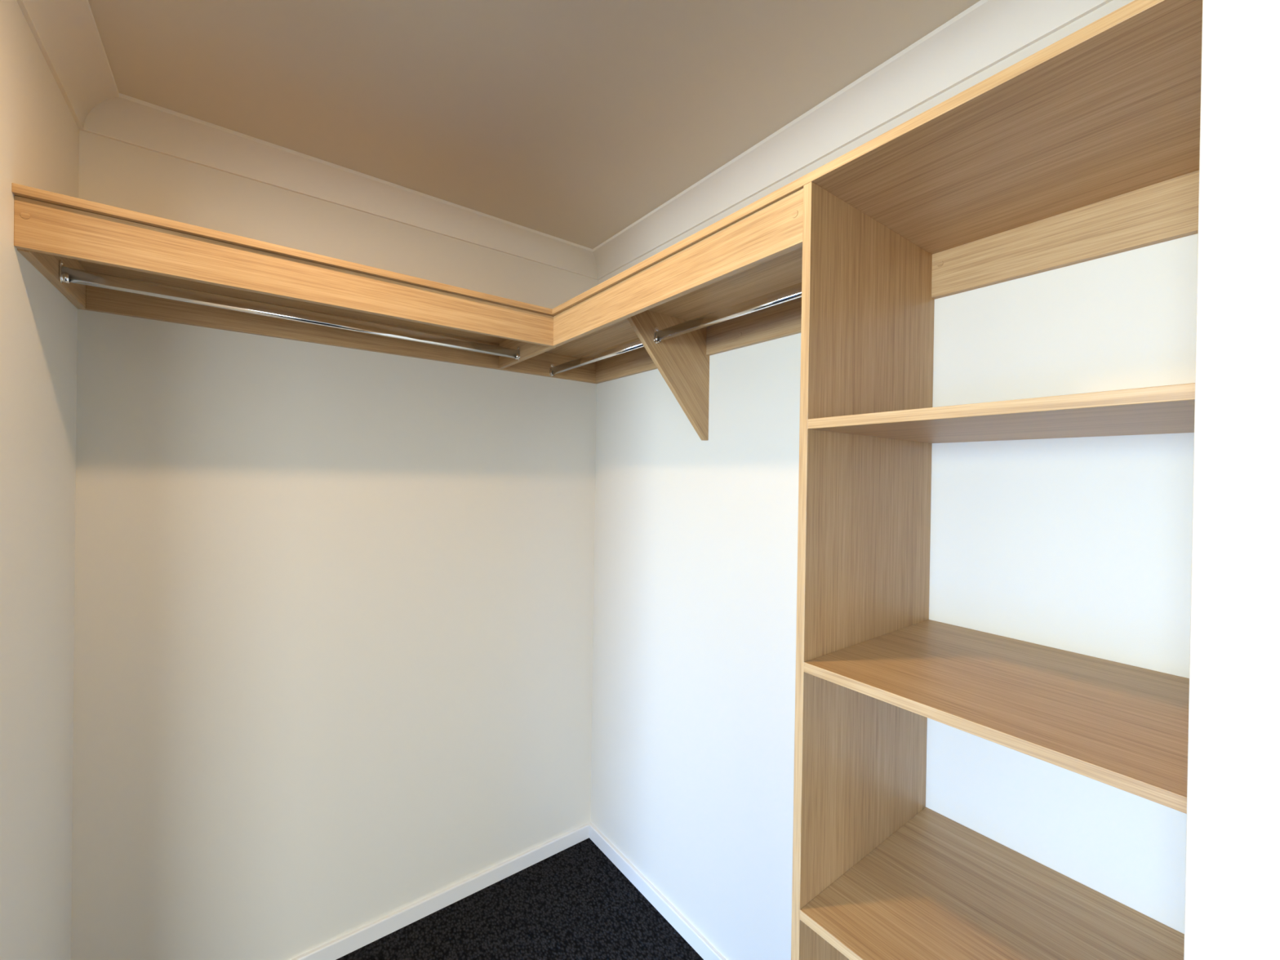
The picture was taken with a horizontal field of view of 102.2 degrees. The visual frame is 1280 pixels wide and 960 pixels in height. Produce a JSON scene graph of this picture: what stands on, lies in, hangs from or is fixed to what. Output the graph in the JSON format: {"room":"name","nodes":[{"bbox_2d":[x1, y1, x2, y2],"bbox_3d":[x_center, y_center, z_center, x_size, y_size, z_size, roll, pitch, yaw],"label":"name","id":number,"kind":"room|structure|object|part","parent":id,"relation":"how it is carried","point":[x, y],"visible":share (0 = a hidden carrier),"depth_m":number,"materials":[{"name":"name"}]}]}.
{"room":"walk-in closet","nodes":[
{"label":"walk-in closet","id":0,"kind":"room"},
{"bbox_2d":[0,0,79,959],"bbox_3d":[-0.846,0.284,0.474,0.110,2.400,1.882,1,0,-37],"label":"wall","id":1,"kind":"structure","parent":0,"point":[39,133],"depth_m":1.01,"materials":[{"name":"white paint"}]},
{"bbox_2d":[16,0,119,129],"bbox_3d":[-0.787,-0.876,0.570,0.078,0.080,1.772,1,0,-37],"label":"trim","id":2,"kind":"structure","parent":1,"relation":"attached to","point":[66,33],"depth_m":1.07,"materials":[{"name":"white paint"}]},
{"bbox_2d":[71,129,598,959],"bbox_3d":[-0.816,0.279,1.751,1.709,2.400,0.110,1,0,-37],"label":"wall","id":3,"kind":"structure","parent":0,"point":[333,606],"depth_m":1.55,"materials":[{"name":"white paint"}]},
{"bbox_2d":[11,182,597,383],"bbox_3d":[-0.636,-0.459,1.526,1.489,0.108,0.447,1,0,-37],"label":"shelf","id":4,"kind":"object","parent":3,"relation":"attached to","point":[50,228],"visible":0.78,"depth_m":1.24,"materials":[{"name":"brown wood"}]},
{"bbox_2d":[59,259,519,359],"bbox_3d":[-0.810,-0.431,1.411,1.041,0.047,0.021,1,0,-40],"label":"hanging rail","id":5,"kind":"object","parent":4,"relation":"attached to","point":[67,274],"visible":1,"depth_m":1.29,"materials":[{"name":"silver metal"}]},
{"bbox_2d":[80,93,598,279],"bbox_3d":[-0.741,-0.880,1.671,1.489,0.080,0.078,1,0,-37],"label":"trim","id":6,"kind":"structure","parent":3,"relation":"attached to","point":[124,118],"depth_m":1.51,"materials":[{"name":"white paint"}]},
{"bbox_2d":[290,822,590,959],"bbox_3d":[-0.796,1.452,1.707,1.489,0.054,0.014,1,0,-37],"label":"baseboard","id":7,"kind":"structure","parent":3,"relation":"attached to","point":[357,939],"depth_m":1.78,"materials":[{"name":"white paint"}]},
{"bbox_2d":[336,837,703,959],"bbox_3d":[-0.579,1.520,-1.139,4.820,0.050,5.020,1,0,-37],"label":"floor","id":8,"kind":"structure","parent":0,"point":[574,903],"depth_m":1.73,"materials":[{"name":"grey carpet"}]},
{"bbox_2d":[791,169,1199,959],"bbox_3d":[0.567,0.514,0.799,0.444,1.978,0.458,1,0,-37],"label":"shelving tower","id":9,"kind":"object","parent":8,"relation":"on","point":[878,873],"visible":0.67,"depth_m":0.86,"materials":[{"name":"brown wood"}]},
{"bbox_3d":[0.432,0.511,0.975,0.444,1.978,0.016,1,0,-37],"label":"panel","id":10,"kind":"part","parent":9,"relation":"part of","materials":[{"name":"brown wood"}]},
{"bbox_3d":[0.569,0.707,0.794,0.444,0.016,0.442,1,0,-37],"label":"shelf","id":11,"kind":"part","parent":9,"relation":"part of","materials":[{"name":"brown wood"}]},
{"bbox_3d":[0.575,0.309,0.792,0.444,0.021,0.442,1,0,-37],"label":"shelf","id":12,"kind":"part","parent":9,"relation":"part of","materials":[{"name":"brown wood"}]},
{"bbox_3d":[0.580,-0.085,0.790,0.444,0.016,0.442,1,0,-37],"label":"shelf","id":13,"kind":"part","parent":9,"relation":"part of","materials":[{"name":"brown wood"}]},
{"bbox_3d":[0.755,-0.427,0.919,0.016,0.092,0.442,1,0,-37],"label":"rail","id":14,"kind":"part","parent":9,"relation":"part of","materials":[{"name":"brown wood"}]},
{"bbox_2d":[88,0,980,248],"bbox_3d":[-0.543,-0.930,-1.150,4.820,0.050,5.020,1,0,-37],"label":"ceiling","id":15,"kind":"structure","parent":0,"point":[573,121],"depth_m":1.17,"materials":[{"name":"beige paint"}]},
{"bbox_2d":[590,0,1198,959],"bbox_3d":[1.310,0.317,0.286,0.110,2.400,4.800,1,0,-37],"label":"wall","id":16,"kind":"structure","parent":0,"point":[1082,545],"depth_m":1.09,"materials":[{"name":"white paint"}]},
{"bbox_2d":[589,822,726,959],"bbox_3d":[0.185,1.467,1.638,0.014,0.054,1.314,1,0,-37],"label":"baseboard","id":17,"kind":"structure","parent":16,"relation":"attached to","point":[678,922],"depth_m":1.79,"materials":[{"name":"white paint"}]},
{"bbox_2d":[496,0,1202,440],"bbox_3d":[0.180,-0.312,1.318,0.444,0.375,1.772,1,0,-37],"label":"shelf","id":18,"kind":"object","parent":16,"relation":"attached to","point":[1111,108],"visible":0.76,"depth_m":0.82,"materials":[{"name":"brown wood"}]},
{"bbox_2d":[549,337,643,376],"bbox_3d":[-0.152,-0.423,1.762,0.021,0.047,0.628,1,0,-37],"label":"hanging rail","id":19,"kind":"object","parent":18,"relation":"attached to","point":[634,344],"visible":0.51,"depth_m":1.74,"materials":[{"name":"silver metal"}]},
{"bbox_2d":[653,282,801,343],"bbox_3d":[0.247,-0.415,1.240,0.021,0.047,0.654,1,0,-37],"label":"hanging rail","id":20,"kind":"object","parent":18,"relation":"attached to","point":[793,291],"visible":0.62,"depth_m":1.26,"materials":[{"name":"silver metal"}]},
{"bbox_2d":[592,0,1112,279],"bbox_3d":[0.333,-0.863,1.426,0.078,0.080,1.772,1,0,-37],"label":"trim","id":21,"kind":"structure","parent":16,"relation":"attached to","point":[986,33],"depth_m":1.19,"materials":[{"name":"white paint"}]},
{"bbox_2d":[1183,0,1279,959],"bbox_3d":[0.327,0.302,0.256,1.489,2.400,0.110,1,0,-37],"label":"wall","id":22,"kind":"structure","parent":0,"point":[1232,905],"depth_m":0.37,"materials":[{"name":"white paint"}]}
]}

